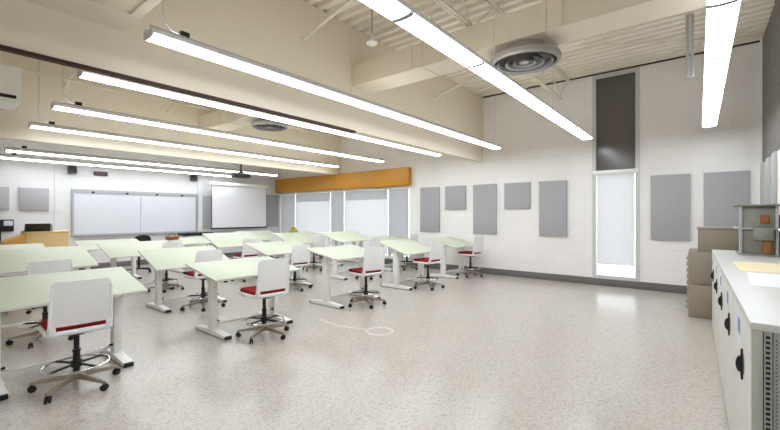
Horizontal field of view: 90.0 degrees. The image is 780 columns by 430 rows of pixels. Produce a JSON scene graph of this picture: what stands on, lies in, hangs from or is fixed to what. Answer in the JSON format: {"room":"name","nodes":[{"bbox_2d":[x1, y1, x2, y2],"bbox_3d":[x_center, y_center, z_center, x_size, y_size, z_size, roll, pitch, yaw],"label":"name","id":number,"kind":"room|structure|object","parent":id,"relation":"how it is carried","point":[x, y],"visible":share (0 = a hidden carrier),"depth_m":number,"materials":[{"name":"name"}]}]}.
{"room":"classroom","nodes":[
{"label":"classroom","id":0,"kind":"room"},
{"bbox_2d":[0,139,277,262],"bbox_3d":[-8.409,-0.795,10.852,0.300,4.590,12.200,0,0,39],"label":"wall","id":1,"kind":"structure","parent":0,"point":[14,174],"depth_m":10.81,"materials":[{"name":"paint"}]},
{"bbox_2d":[0,187,8,209],"bbox_3d":[-9.523,-0.400,9.182,0.048,0.560,0.800,0,0,39],"label":"acoustic panel","id":2,"kind":"object","parent":1,"relation":"attached to","point":[4,191],"visible":1,"depth_m":9.41,"materials":[{"name":"grey fabric"}]},
{"bbox_2d":[0,219,13,244],"bbox_3d":[-9.293,0.705,9.440,0.083,1.190,0.270,0,0,39],"label":"intercom","id":3,"kind":"object","parent":1,"relation":"attached to","point":[5,225],"visible":0.91,"depth_m":9.42,"materials":[{"name":"black plastic"}]},
{"bbox_2d":[19,187,48,209],"bbox_3d":[-8.985,-0.400,9.852,0.048,0.560,0.560,0,0,39],"label":"acoustic panel","id":4,"kind":"object","parent":1,"relation":"attached to","point":[29,198],"visible":1,"depth_m":9.82,"materials":[{"name":"grey fabric"}]},
{"bbox_2d":[55,163,56,230],"bbox_3d":[-8.734,-0.007,10.190,0.020,2.705,0.040,0,0,39],"label":"trim","id":5,"kind":"structure","parent":1,"relation":"attached to","point":[55,163],"depth_m":10.18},
{"bbox_2d":[67,166,76,173],"bbox_3d":[-8.458,-1.200,10.379,0.206,0.200,0.170,0,0,39],"label":"wall speaker","id":6,"kind":"object","parent":1,"relation":"attached to","point":[71,169],"visible":1,"depth_m":10.33,"materials":[{"name":"black plastic"}]},
{"bbox_2d":[93,171,107,175],"bbox_3d":[-8.113,-1.157,10.935,0.052,0.115,0.320,0,0,39],"label":"digital clock","id":7,"kind":"object","parent":1,"relation":"attached to","point":[97,173],"visible":1,"depth_m":10.91,"materials":[{"name":"black plastic"}]},
{"bbox_2d":[71,189,197,235],"bbox_3d":[-7.457,-0.065,11.710,0.110,1.270,3.330,0,0,39],"label":"whiteboard","id":8,"kind":"object","parent":1,"relation":"attached to","point":[93,212],"visible":0.96,"depth_m":11.53,"materials":[{"name":"plastic"}]},
{"bbox_2d":[74,232,180,235],"bbox_3d":[-7.448,0.560,11.697,0.080,0.020,3.220,0,0,39],"label":"tray","id":9,"kind":"object","parent":8,"relation":"on","point":[101,233],"depth_m":11.18,"materials":[{"name":"metal"}]},
{"bbox_2d":[79,252,241,269],"bbox_3d":[-8.197,1.423,10.866,0.012,0.155,11.888,0,0,39],"label":"baseboard","id":10,"kind":"structure","parent":1,"relation":"attached to","point":[142,262],"depth_m":11.38,"materials":[{"name":"grey rubber"}]},
{"bbox_2d":[198,174,201,231],"bbox_3d":[-6.382,-0.007,13.097,0.050,2.705,0.140,0,0,39],"label":"trim","id":11,"kind":"structure","parent":1,"relation":"attached to","point":[199,176],"depth_m":13.06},
{"bbox_2d":[202,196,211,227],"bbox_3d":[-6.146,-0.100,13.389,0.048,1.100,0.610,0,0,39],"label":"acoustic panel","id":12,"kind":"object","parent":1,"relation":"attached to","point":[206,200],"visible":0.54,"depth_m":13.26,"materials":[{"name":"grey fabric"}]},
{"bbox_2d":[267,195,277,226],"bbox_3d":[-4.672,-0.165,15.226,0.048,1.230,0.660,0,0,39],"label":"acoustic panel","id":13,"kind":"object","parent":1,"relation":"attached to","point":[272,200],"visible":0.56,"depth_m":15.28,"materials":[{"name":"grey fabric"}]},
{"bbox_2d":[0,254,728,429],"bbox_3d":[-2.738,1.600,6.493,14.600,0.200,12.500,0,0,39],"label":"floor","id":14,"kind":"structure","parent":0,"point":[474,352],"depth_m":3.91,"materials":[{"name":"stone"}]},
{"bbox_2d":[0,272,35,313],"bbox_3d":[-5.808,1.013,5.945,0.625,0.972,0.654,0,0,39],"label":"chair","id":15,"kind":"object","parent":14,"relation":"on","point":[29,311],"visible":0.1,"depth_m":5.87,"materials":[{"name":"white plastic"}]},
{"bbox_2d":[0,243,44,307],"bbox_3d":[-6.248,1.000,6.194,0.774,1.001,1.232,0,0,39],"label":"table","id":16,"kind":"object","parent":14,"relation":"on","point":[36,245],"visible":0.15,"depth_m":6.62,"materials":[{"name":"white laminate"}]},
{"bbox_2d":[1,230,69,246],"bbox_3d":[-8.098,0.938,8.922,0.640,1.125,1.100,0,0,39],"label":"desk","id":17,"kind":"object","parent":14,"relation":"on","point":[58,238],"visible":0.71,"depth_m":8.80,"materials":[{"name":"brown wood"}]},
{"bbox_2d":[22,223,50,231],"bbox_3d":[-8.050,0.284,8.884,0.342,0.182,0.440,0,0,39],"label":"laptop","id":18,"kind":"object","parent":17,"relation":"on","point":[28,227],"visible":0.94,"depth_m":8.79,"materials":[{"name":"black plastic"}]},
{"bbox_2d":[5,259,73,348],"bbox_3d":[-4.165,1.013,4.701,0.625,0.972,0.654,0,0,36],"label":"chair","id":19,"kind":"object","parent":14,"relation":"on","point":[63,265],"visible":0.34,"depth_m":4.54,"materials":[{"name":"white plastic"}]},
{"bbox_2d":[0,245,97,328],"bbox_3d":[-4.627,0.975,5.035,0.774,1.051,1.232,0,0,39],"label":"table","id":20,"kind":"object","parent":14,"relation":"on","point":[12,261],"visible":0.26,"depth_m":5.16,"materials":[{"name":"white laminate"}]},
{"bbox_2d":[27,277,120,403],"bbox_3d":[-2.742,1.021,3.436,0.647,0.958,0.645,0,0,42],"label":"chair","id":21,"kind":"object","parent":14,"relation":"on","point":[76,308],"visible":1,"depth_m":3.29,"materials":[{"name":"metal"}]},
{"bbox_2d":[0,267,147,400],"bbox_3d":[-3.157,1.045,3.739,0.779,0.910,1.232,0,0,39],"label":"table","id":22,"kind":"object","parent":14,"relation":"on","point":[23,291],"visible":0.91,"depth_m":3.82,"materials":[{"name":"white laminate"}]},
{"bbox_2d":[74,238,141,278],"bbox_3d":[-6.472,1.045,9.067,0.780,0.910,1.232,0,0,39],"label":"table","id":23,"kind":"object","parent":14,"relation":"on","point":[89,245],"visible":0.42,"depth_m":9.15,"materials":[{"name":"white laminate"}]},
{"bbox_2d":[97,240,174,295],"bbox_3d":[-4.985,1.025,7.784,0.774,0.951,1.232,0,0,39],"label":"table","id":24,"kind":"object","parent":14,"relation":"on","point":[116,250],"visible":0.46,"depth_m":7.62,"materials":[{"name":"white laminate"}]},
{"bbox_2d":[126,235,150,271],"bbox_3d":[-6.606,1.010,10.251,0.623,0.980,0.611,0,0,39],"label":"chair","id":25,"kind":"object","parent":14,"relation":"on","point":[140,237],"visible":0.33,"depth_m":10.15,"materials":[{"name":"black plastic"}]},
{"bbox_2d":[147,241,183,292],"bbox_3d":[-4.493,1.013,7.808,0.625,0.972,0.654,0,0,31],"label":"chair","id":26,"kind":"object","parent":14,"relation":"on","point":[178,244],"visible":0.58,"depth_m":7.74,"materials":[{"name":"white plastic"}]},
{"bbox_2d":[138,245,229,312],"bbox_3d":[-3.416,1.034,6.576,0.774,0.931,1.232,0,0,39],"label":"table","id":27,"kind":"object","parent":14,"relation":"on","point":[160,260],"visible":0.59,"depth_m":6.30,"materials":[{"name":"white laminate"}]},
{"bbox_2d":[166,237,213,272],"bbox_3d":[-5.323,1.060,10.658,0.785,0.880,1.232,0,0,39],"label":"table","id":28,"kind":"object","parent":14,"relation":"on","point":[186,240],"visible":0.31,"depth_m":10.49,"materials":[{"name":"white laminate"}]},
{"bbox_2d":[165,234,179,238],"bbox_3d":[-5.796,0.569,10.384,0.160,0.140,0.340,0,0,39],"label":"tool bag","id":29,"kind":"object","parent":28,"relation":"on","point":[168,236],"visible":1,"depth_m":10.32,"materials":[{"name":"fabric"}]},
{"bbox_2d":[177,232,213,246],"bbox_3d":[-5.771,1.008,11.582,0.500,0.985,0.840,0,0,39],"label":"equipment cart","id":30,"kind":"object","parent":14,"relation":"on","point":[182,234],"visible":0.28,"depth_m":11.36,"materials":[{"name":"black plastic"}]},
{"bbox_2d":[180,249,224,311],"bbox_3d":[-3.057,1.028,6.320,0.652,0.942,0.636,0,0,42],"label":"chair","id":31,"kind":"object","parent":14,"relation":"on","point":[207,255],"visible":0.59,"depth_m":6.19,"materials":[{"name":"white plastic"}]},
{"bbox_2d":[202,232,263,282],"bbox_3d":[-3.668,0.964,9.265,0.774,1.071,1.232,0,0,39],"label":"table","id":32,"kind":"object","parent":14,"relation":"on","point":[232,239],"visible":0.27,"depth_m":9.10,"materials":[{"name":"white laminate"}]},
{"bbox_2d":[185,256,299,340],"bbox_3d":[-1.960,1.065,5.278,0.785,0.870,1.232,0,0,39],"label":"table","id":33,"kind":"object","parent":14,"relation":"on","point":[215,272],"visible":0.73,"depth_m":4.99,"materials":[{"name":"white laminate"}]},
{"bbox_2d":[231,238,259,281],"bbox_3d":[-3.335,1.013,9.027,0.625,0.972,0.654,0,0,43],"label":"chair","id":34,"kind":"object","parent":14,"relation":"on","point":[247,252],"visible":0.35,"depth_m":8.81,"materials":[{"name":"white plastic"}]},
{"bbox_2d":[235,230,273,256],"bbox_3d":[-4.042,1.000,12.091,0.774,1.001,1.232,0,0,39],"label":"table","id":35,"kind":"object","parent":14,"relation":"on","point":[264,235],"visible":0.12,"depth_m":12.18,"materials":[{"name":"white laminate"}]},
{"bbox_2d":[235,258,289,343],"bbox_3d":[-1.539,1.013,4.859,0.652,0.972,0.633,0,0,43],"label":"chair","id":36,"kind":"object","parent":14,"relation":"on","point":[273,274],"visible":1,"depth_m":4.72,"materials":[{"name":"white plastic"}]},
{"bbox_2d":[270,232,281,258],"bbox_3d":[-3.571,1.013,11.829,0.625,0.972,0.654,0,0,36],"label":"chair","id":37,"kind":"object","parent":14,"relation":"on","point":[273,237],"visible":0.23,"depth_m":11.67,"materials":[{"name":"white plastic"}]},
{"bbox_2d":[245,240,312,285],"bbox_3d":[-2.238,1.035,8.079,0.778,0.930,1.232,0,0,39],"label":"table","id":38,"kind":"object","parent":14,"relation":"on","point":[276,247],"visible":0.4,"depth_m":7.97,"materials":[{"name":"white laminate"}]},
{"bbox_2d":[289,245,311,291],"bbox_3d":[-1.918,1.048,7.868,0.641,0.902,0.650,0,0,45],"label":"chair","id":39,"kind":"object","parent":14,"relation":"on","point":[300,257],"visible":0.73,"depth_m":7.75,"materials":[{"name":"white plastic"}]},
{"bbox_2d":[274,232,326,271],"bbox_3d":[-2.482,1.000,10.839,0.774,1.001,1.232,0,0,39],"label":"table","id":40,"kind":"object","parent":14,"relation":"on","point":[302,237],"visible":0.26,"depth_m":10.76,"materials":[{"name":"white laminate"}]},
{"bbox_2d":[303,235,324,270],"bbox_3d":[-2.054,1.013,10.620,0.625,0.972,0.654,0,0,44],"label":"chair","id":41,"kind":"object","parent":14,"relation":"on","point":[317,240],"visible":0.54,"depth_m":10.50,"materials":[{"name":"white plastic"}]},
{"bbox_2d":[320,234,357,265],"bbox_3d":[-1.443,1.040,12.185,0.779,0.920,1.232,0,0,39],"label":"table","id":42,"kind":"object","parent":14,"relation":"on","point":[353,243],"visible":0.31,"depth_m":12.40,"materials":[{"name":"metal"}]},
{"bbox_2d":[305,245,380,308],"bbox_3d":[-0.778,1.035,6.830,0.785,0.930,1.152,0,0,39],"label":"table","id":43,"kind":"object","parent":14,"relation":"on","point":[343,252],"visible":0.85,"depth_m":6.53,"materials":[{"name":"white laminate"}]},
{"bbox_2d":[319,231,371,279],"bbox_3d":[-1.032,0.960,9.612,0.777,1.080,1.232,0,0,39],"label":"table","id":44,"kind":"object","parent":14,"relation":"on","point":[342,236],"visible":0.54,"depth_m":9.39,"materials":[{"name":"white laminate"}]},
{"bbox_2d":[348,247,385,308],"bbox_3d":[-0.426,1.013,6.517,0.633,0.972,0.652,0,0,-40],"label":"chair","id":45,"kind":"object","parent":14,"relation":"on","point":[373,264],"visible":1,"depth_m":6.39,"materials":[{"name":"white plastic"}]},
{"bbox_2d":[355,237,381,279],"bbox_3d":[-0.556,1.013,9.358,0.625,0.972,0.654,0,0,37],"label":"chair","id":46,"kind":"object","parent":14,"relation":"on","point":[373,242],"visible":0.3,"depth_m":9.15,"materials":[{"name":"white plastic"}]},
{"bbox_2d":[370,235,412,270],"bbox_3d":[0.051,1.050,11.012,0.782,0.900,1.232,0,0,39],"label":"table","id":47,"kind":"object","parent":14,"relation":"on","point":[387,237],"visible":0.33,"depth_m":11.14,"materials":[{"name":"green laminate"}]},
{"bbox_2d":[378,239,435,289],"bbox_3d":[0.407,1.027,8.367,0.774,0.946,1.152,0,0,39],"label":"table","id":48,"kind":"object","parent":14,"relation":"on","point":[408,247],"visible":0.84,"depth_m":8.15,"materials":[{"name":"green laminate"}]},
{"bbox_2d":[399,234,417,269],"bbox_3d":[0.495,1.013,10.824,0.625,0.972,0.654,0,0,34],"label":"chair","id":49,"kind":"object","parent":14,"relation":"on","point":[414,237],"visible":0.59,"depth_m":10.76,"materials":[{"name":"white plastic"}]},
{"bbox_2d":[413,241,444,290],"bbox_3d":[0.761,1.013,8.075,0.625,0.972,0.654,0,0,44],"label":"chair","id":50,"kind":"object","parent":14,"relation":"on","point":[436,247],"visible":1,"depth_m":7.93,"materials":[{"name":"white plastic"}]},
{"bbox_2d":[427,237,473,278],"bbox_3d":[1.563,1.040,9.747,0.779,0.920,1.152,0,0,39],"label":"table","id":51,"kind":"object","parent":14,"relation":"on","point":[452,242],"visible":0.85,"depth_m":9.56,"materials":[{"name":"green laminate"}]},
{"bbox_2d":[456,237,483,277],"bbox_3d":[2.001,1.013,9.569,0.625,0.972,0.654,0,0,45],"label":"chair","id":52,"kind":"object","parent":14,"relation":"on","point":[478,241],"visible":1,"depth_m":9.46,"materials":[{"name":"white plastic"}]},
{"bbox_2d":[686,248,711,319],"bbox_3d":[4.795,1.018,5.864,0.522,0.965,0.692,0,0,39],"label":"file cabinet","id":53,"kind":"object","parent":14,"relation":"on","point":[699,268],"visible":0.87,"depth_m":5.66,"materials":[{"name":"beige metal"}]},
{"bbox_2d":[697,227,738,251],"bbox_3d":[4.835,0.356,5.737,0.500,0.352,0.540,0,0,39],"label":"storage box","id":54,"kind":"object","parent":53,"relation":"on","point":[709,238],"visible":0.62,"depth_m":5.55,"materials":[{"name":"beige"}]},
{"bbox_2d":[711,249,779,429],"bbox_3d":[3.158,0.980,3.258,0.653,1.040,4.484,0,0,38],"label":"base cabinet","id":55,"kind":"object","parent":14,"relation":"on","point":[745,316],"visible":0.98,"depth_m":2.03,"materials":[{"name":"grey metal"}]},
{"bbox_2d":[712,249,779,333],"bbox_3d":[3.170,0.477,3.251,0.625,0.035,4.480,0,0,38],"label":"countertop","id":56,"kind":"structure","parent":55,"relation":"on","point":[759,306],"depth_m":2.29,"materials":[{"name":"laminate"}]},
{"bbox_2d":[731,261,779,273],"bbox_3d":[3.290,0.459,3.412,0.400,0.003,0.840,0,0,37],"label":"folder","id":57,"kind":"object","parent":56,"relation":"on","point":[743,266],"visible":1,"depth_m":3.40,"materials":[{"name":"paper"}]},
{"bbox_2d":[732,204,779,256],"bbox_3d":[4.257,0.170,4.536,0.401,0.580,0.516,0,0,39],"label":"apparatus","id":58,"kind":"object","parent":56,"relation":"on","point":[759,229],"visible":0.99,"depth_m":4.38,"materials":[{"name":"metal"}]},
{"bbox_2d":[733,227,778,229],"bbox_3d":[4.267,0.152,4.558,0.370,0.015,0.470,0,0,39],"label":"shelf","id":59,"kind":"object","parent":58,"relation":"attached to","point":[740,228],"depth_m":4.38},
{"bbox_2d":[747,272,779,287],"bbox_3d":[2.761,0.459,2.721,0.380,0.002,0.760,0,0,41],"label":"drawing sheet","id":60,"kind":"object","parent":56,"relation":"on","point":[757,279],"visible":1,"depth_m":2.77,"materials":[{"name":"white paper"}]},
{"bbox_2d":[278,42,759,285],"bbox_3d":[1.080,-0.795,11.251,14.600,4.590,0.300,0,0,39],"label":"wall","id":61,"kind":"structure","parent":0,"point":[534,149],"depth_m":8.64,"materials":[{"name":"paint"}]},
{"bbox_2d":[275,167,410,192],"bbox_3d":[-1.943,-1.130,13.380,6.460,0.520,0.158,0,0,39],"label":"valance","id":62,"kind":"object","parent":61,"relation":"in","point":[395,176],"depth_m":12.81,"materials":[{"name":"orange wood"}]},
{"bbox_2d":[281,186,409,259],"bbox_3d":[-1.831,0.235,13.471,6.320,2.190,0.160,0,0,39],"label":"window","id":63,"kind":"structure","parent":61,"relation":"in","point":[388,255],"depth_m":12.54,"materials":[{"name":"white metal"}]},
{"bbox_2d":[281,193,295,240],"bbox_3d":[-3.943,0.185,15.109,0.845,2.030,0.060,0,0,39],"label":"roller shade","id":64,"kind":"object","parent":63,"relation":"attached to","point":[288,200],"visible":0.56,"depth_m":15.09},
{"bbox_2d":[296,191,330,246],"bbox_3d":[-2.822,0.185,14.209,1.870,2.030,0.060,0,0,39],"label":"roller shade","id":65,"kind":"object","parent":63,"relation":"attached to","point":[312,208],"visible":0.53,"depth_m":14.17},
{"bbox_2d":[331,190,344,245],"bbox_3d":[-1.793,0.185,13.383,0.610,2.030,0.060,0,0,39],"label":"roller shade","id":66,"kind":"object","parent":63,"relation":"attached to","point":[337,196],"visible":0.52,"depth_m":13.36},
{"bbox_2d":[345,188,387,253],"bbox_3d":[-0.787,0.185,12.576,1.810,2.030,0.060,0,0,39],"label":"roller shade","id":67,"kind":"object","parent":63,"relation":"attached to","point":[366,209],"visible":0.77,"depth_m":12.52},
{"bbox_2d":[389,187,408,253],"bbox_3d":[0.268,0.185,11.729,0.735,2.030,0.060,0,0,39],"label":"roller shade","id":68,"kind":"object","parent":63,"relation":"attached to","point":[398,196],"visible":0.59,"depth_m":11.71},
{"bbox_2d":[420,187,439,231],"bbox_3d":[1.122,-0.160,10.991,0.630,1.240,0.048,0,0,39],"label":"acoustic panel","id":69,"kind":"object","parent":61,"relation":"attached to","point":[429,196],"visible":1,"depth_m":10.95,"materials":[{"name":"grey fabric"}]},
{"bbox_2d":[445,185,465,209],"bbox_3d":[1.757,-0.465,10.481,0.620,0.630,0.048,0,0,39],"label":"acoustic panel","id":70,"kind":"object","parent":61,"relation":"attached to","point":[455,196],"visible":1,"depth_m":10.45,"materials":[{"name":"grey fabric"}]},
{"bbox_2d":[473,184,496,233],"bbox_3d":[2.416,-0.150,9.952,0.630,1.260,0.048,0,0,39],"label":"acoustic panel","id":71,"kind":"object","parent":61,"relation":"attached to","point":[484,195],"visible":1,"depth_m":9.91,"materials":[{"name":"grey fabric"}]},
{"bbox_2d":[310,252,686,293],"bbox_3d":[0.982,1.423,11.129,14.000,0.155,0.012,0,0,39],"label":"baseboard","id":72,"kind":"structure","parent":61,"relation":"attached to","point":[671,288],"depth_m":8.64,"materials":[{"name":"grey rubber"}]},
{"bbox_2d":[504,182,529,208],"bbox_3d":[3.071,-0.470,9.427,0.630,0.620,0.048,0,0,39],"label":"acoustic panel","id":73,"kind":"object","parent":61,"relation":"attached to","point":[516,195],"visible":1,"depth_m":9.39,"materials":[{"name":"grey fabric"}]},
{"bbox_2d":[539,180,566,236],"bbox_3d":[3.719,-0.150,8.907,0.610,1.260,0.048,0,0,39],"label":"acoustic panel","id":74,"kind":"object","parent":61,"relation":"attached to","point":[552,194],"visible":1,"depth_m":8.88,"materials":[{"name":"grey fabric"}]},
{"bbox_2d":[592,67,639,281],"bbox_3d":[4.740,-0.820,8.191,0.860,4.340,0.170,0,0,39],"label":"window","id":75,"kind":"structure","parent":61,"relation":"in","point":[615,95],"depth_m":8.18,"materials":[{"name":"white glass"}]},
{"bbox_2d":[597,173,633,265],"bbox_3d":[4.718,0.060,8.164,0.680,1.960,0.060,0,0,39],"label":"roller shade","id":76,"kind":"object","parent":75,"relation":"attached to","point":[615,192],"visible":1,"depth_m":8.16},
{"bbox_2d":[483,40,759,97],"bbox_3d":[0.980,-3.014,11.126,14.000,0.029,0.020,0,0,39],"label":"trim","id":77,"kind":"structure","parent":61,"relation":"attached to","point":[748,43],"depth_m":7.99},
{"bbox_2d":[651,174,689,239],"bbox_3d":[5.415,-0.150,7.546,0.620,1.260,0.048,0,0,39],"label":"acoustic panel","id":78,"kind":"object","parent":61,"relation":"attached to","point":[670,194],"visible":1,"depth_m":7.52,"materials":[{"name":"grey fabric"}]},
{"bbox_2d":[704,170,749,226],"bbox_3d":[6.058,-0.150,7.029,0.630,1.260,0.048,0,0,39],"label":"acoustic panel","id":79,"kind":"object","parent":61,"relation":"attached to","point":[722,190],"visible":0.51,"depth_m":7.03,"materials":[{"name":"grey fabric"}]},
{"bbox_2d":[760,40,761,163],"bbox_3d":[6.424,-0.843,6.750,0.030,4.375,0.030,0,0,39],"label":"trim","id":80,"kind":"structure","parent":61,"relation":"attached to","point":[760,40],"depth_m":6.74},
{"bbox_2d":[303,0,774,96],"bbox_3d":[-2.707,-3.130,6.532,14.400,0.200,12.400,0,0,39],"label":"ceiling","id":81,"kind":"structure","parent":0,"point":[753,15],"depth_m":6.55,"materials":[{"name":"beige paint"}]},
{"bbox_2d":[0,52,21,110],"bbox_3d":[-5.816,-2.300,5.207,0.650,1.460,1.240,0,0,39],"label":"heater","id":82,"kind":"object","parent":81,"relation":"hanging from","point":[10,76],"visible":0.82,"depth_m":5.42,"materials":[{"name":"white metal"}]},
{"bbox_2d":[0,93,15,98],"bbox_3d":[-5.574,-1.643,5.013,0.030,0.045,1.120,0,0,39],"label":"slot vent","id":83,"kind":"object","parent":82,"relation":"attached to","point":[2,95],"depth_m":5.38,"materials":[{"name":"black plastic"}]},
{"bbox_2d":[22,0,161,31],"bbox_3d":[-2.333,-2.404,2.924,1.500,1.252,1.040,0,0,39],"label":"air plenum","id":84,"kind":"object","parent":81,"relation":"hanging from","point":[120,15],"visible":1,"depth_m":3.38,"materials":[{"name":"beige paint"}]},
{"bbox_2d":[0,139,230,176],"bbox_3d":[-7.088,-2.159,11.139,0.196,1.743,5.900,0,0,39],"label":"pendant light","id":85,"kind":"object","parent":81,"relation":"hanging from","point":[13,156],"visible":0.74,"depth_m":10.34,"materials":[{"name":"white plastic"}]},
{"bbox_2d":[4,140,277,175],"bbox_3d":[-5.983,-2.179,10.758,0.196,1.703,6.650,0,0,39],"label":"pendant light","id":86,"kind":"object","parent":81,"relation":"hanging from","point":[23,149],"visible":0.8,"depth_m":9.71,"materials":[{"name":"white plastic"}]},
{"bbox_2d":[0,52,340,174],"bbox_3d":[-5.468,-2.195,8.684,0.200,1.670,11.900,0,0,39],"label":"beam","id":87,"kind":"structure","parent":81,"relation":"attached to","point":[13,124],"depth_m":8.38,"materials":[{"name":"beige paint"}]},
{"bbox_2d":[63,71,74,91],"bbox_3d":[-6.037,-2.504,7.339,0.617,0.269,0.060,0,0,39],"label":"diagonal brace","id":88,"kind":"object","parent":87,"relation":"attached to","point":[73,72],"visible":0.8,"depth_m":7.37,"materials":[{"name":"beige metal"}]},
{"bbox_2d":[231,164,250,178],"bbox_3d":[-3.998,-1.180,10.492,0.330,0.360,0.430,0,0,39],"label":"projector","id":89,"kind":"object","parent":87,"relation":"hanging from","point":[240,174],"visible":1,"depth_m":10.40,"materials":[{"name":"black plastic"}]},
{"bbox_2d":[0,51,342,138],"bbox_3d":[-4.877,-2.729,8.222,0.070,0.598,11.880,0,0,39],"label":"joist","id":90,"kind":"object","parent":81,"relation":"attached to","point":[23,69],"visible":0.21,"depth_m":7.75,"materials":[{"name":"beige metal"}]},
{"bbox_2d":[28,60,338,167],"bbox_3d":[-3.977,-2.273,9.616,0.196,1.513,7.300,0,0,39],"label":"pendant light","id":91,"kind":"object","parent":81,"relation":"hanging from","point":[51,126],"visible":0.97,"depth_m":8.19,"materials":[{"name":"white plastic"}]},
{"bbox_2d":[50,65,383,162],"bbox_3d":[-2.529,-2.273,8.415,0.196,1.513,7.320,0,0,39],"label":"pendant light","id":92,"kind":"object","parent":81,"relation":"hanging from","point":[77,107],"visible":0.86,"depth_m":6.88,"materials":[{"name":"white plastic"}]},
{"bbox_2d":[199,109,260,130],"bbox_3d":[-2.550,-2.539,8.118,5.060,0.982,0.522,0,0,39],"label":"air duct","id":93,"kind":"object","parent":81,"relation":"hanging from","point":[222,119],"visible":0.27,"depth_m":8.88,"materials":[{"name":"metal"}]},
{"bbox_2d":[250,118,288,131],"bbox_3d":[-2.626,-1.980,8.519,0.800,0.160,0.800,0,0,39],"label":"diffuser","id":94,"kind":"object","parent":93,"relation":"attached to","point":[263,124],"visible":0.99,"depth_m":8.37,"materials":[{"name":"grey metal"}]},
{"bbox_2d":[210,162,267,228],"bbox_3d":[-5.280,-1.260,13.791,0.120,3.480,2.180,0,0,39],"label":"projection screen","id":95,"kind":"object","parent":81,"relation":"hanging from","point":[234,205],"visible":0.92,"depth_m":13.72,"materials":[{"name":"fabric"}]},
{"bbox_2d":[0,0,482,161],"bbox_3d":[-1.389,-2.195,5.410,0.140,1.670,11.900,0,0,39],"label":"beam","id":96,"kind":"structure","parent":81,"relation":"attached to","point":[268,32],"depth_m":5.02,"materials":[{"name":"beige paint"}]},
{"bbox_2d":[301,0,352,42],"bbox_3d":[-0.450,-2.710,4.875,2.015,0.559,0.060,0,0,39],"label":"diagonal brace","id":97,"kind":"object","parent":96,"relation":"attached to","point":[346,3],"visible":1,"depth_m":5.19,"materials":[{"name":"beige metal"}]},
{"bbox_2d":[434,75,479,99],"bbox_3d":[1.709,-2.700,7.566,2.015,0.579,0.060,0,0,39],"label":"diagonal brace","id":98,"kind":"object","parent":96,"relation":"attached to","point":[470,79],"visible":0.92,"depth_m":7.86,"materials":[{"name":"beige metal"}]},
{"bbox_2d":[77,69,440,155],"bbox_3d":[-1.076,-2.273,7.159,0.196,1.513,7.420,0,0,39],"label":"pendant light","id":99,"kind":"object","parent":81,"relation":"hanging from","point":[84,74],"visible":0.64,"depth_m":5.49,"materials":[{"name":"white plastic"}]},
{"bbox_2d":[143,0,500,149],"bbox_3d":[0.197,-2.273,6.189,0.196,1.513,7.280,0,0,39],"label":"pendant light","id":100,"kind":"object","parent":81,"relation":"hanging from","point":[181,41],"visible":0.99,"depth_m":4.33,"materials":[{"name":"white plastic"}]},
{"bbox_2d":[366,8,377,46],"bbox_3d":[-0.251,-2.705,5.471,0.160,0.650,0.160,0,0,39],"label":"sensor","id":101,"kind":"object","parent":81,"relation":"hanging from","point":[371,42],"visible":1,"depth_m":5.46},
{"bbox_2d":[360,0,591,139],"bbox_3d":[0.480,-2.273,3.506,0.196,1.513,11.170,0,0,39],"label":"pendant light","id":102,"kind":"object","parent":81,"relation":"hanging from","point":[400,12],"visible":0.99,"depth_m":3.69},
{"bbox_2d":[433,0,569,100],"bbox_3d":[0.270,-2.729,4.091,0.070,0.598,11.880,0,0,39],"label":"joist","id":103,"kind":"object","parent":81,"relation":"attached to","point":[442,3],"visible":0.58,"depth_m":5.61,"materials":[{"name":"beige metal"}]},
{"bbox_2d":[352,0,706,93],"bbox_3d":[1.556,-2.539,4.822,5.190,0.982,0.522,0,0,39],"label":"beam","id":104,"kind":"structure","parent":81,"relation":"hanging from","point":[556,23],"depth_m":4.56,"materials":[{"name":"beige paint"}]},
{"bbox_2d":[490,39,561,74],"bbox_3d":[1.663,-1.960,4.820,0.840,0.200,0.840,0,0,39],"label":"diffuser","id":105,"kind":"object","parent":104,"relation":"attached to","point":[526,56],"visible":0.95,"depth_m":4.70,"materials":[{"name":"grey metal"}]},
{"bbox_2d":[600,35,762,44],"bbox_3d":[4.946,-2.990,6.673,2.538,0.024,0.026,0,0,8],"label":"conduit","id":106,"kind":"object","parent":81,"relation":"attached to","point":[750,35],"visible":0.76,"depth_m":6.70,"materials":[{"name":"beige metal"}]},
{"bbox_2d":[686,11,693,78],"bbox_3d":[3.232,-2.255,4.202,0.072,1.550,0.040,0,0,39],"label":"strut","id":107,"kind":"object","parent":81,"relation":"hanging from","point":[691,15],"visible":1,"depth_m":4.18,"materials":[{"name":"beige metal"}]},
{"bbox_2d":[702,0,740,126],"bbox_3d":[2.018,-2.273,2.323,0.196,1.513,11.250,0,0,38],"label":"pendant light","id":108,"kind":"object","parent":81,"relation":"hanging from","point":[721,15],"visible":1,"depth_m":3.61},
{"bbox_2d":[762,0,779,161],"bbox_3d":[2.744,-0.795,1.901,0.300,4.590,12.200,0,0,39],"label":"wall","id":109,"kind":"structure","parent":0,"point":[770,41],"depth_m":5.84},
{"bbox_2d":[760,149,779,214],"bbox_3d":[5.692,0.320,5.856,0.048,2.360,2.260,0,0,39],"label":"board","id":110,"kind":"object","parent":109,"relation":"attached to","point":[778,151],"depth_m":5.75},
{"bbox_3d":[-6.557,-0.795,1.736,14.000,4.590,0.300,0,0,39],"label":"wall","id":111,"kind":"structure","parent":0,"visible":0},
{"bbox_2d":[0,44,355,132],"bbox_3d":[-2.825,-1.350,3.537,0.065,0.032,7.180,0,0,39],"label":"trim","id":112,"kind":"structure","parent":111,"relation":"attached to","point":[4,48],"depth_m":3.96,"materials":[{"name":"red metal"}]},
{"label":"outside","id":113,"kind":"structure","parent":0,"visible":0},
{"bbox_2d":[330,239,634,276],"bbox_3d":[5.461,1.700,16.710,30.000,0.100,13.700,0,0,39],"label":"ground","id":114,"kind":"structure","parent":113,"point":[607,269],"depth_m":11.81,"materials":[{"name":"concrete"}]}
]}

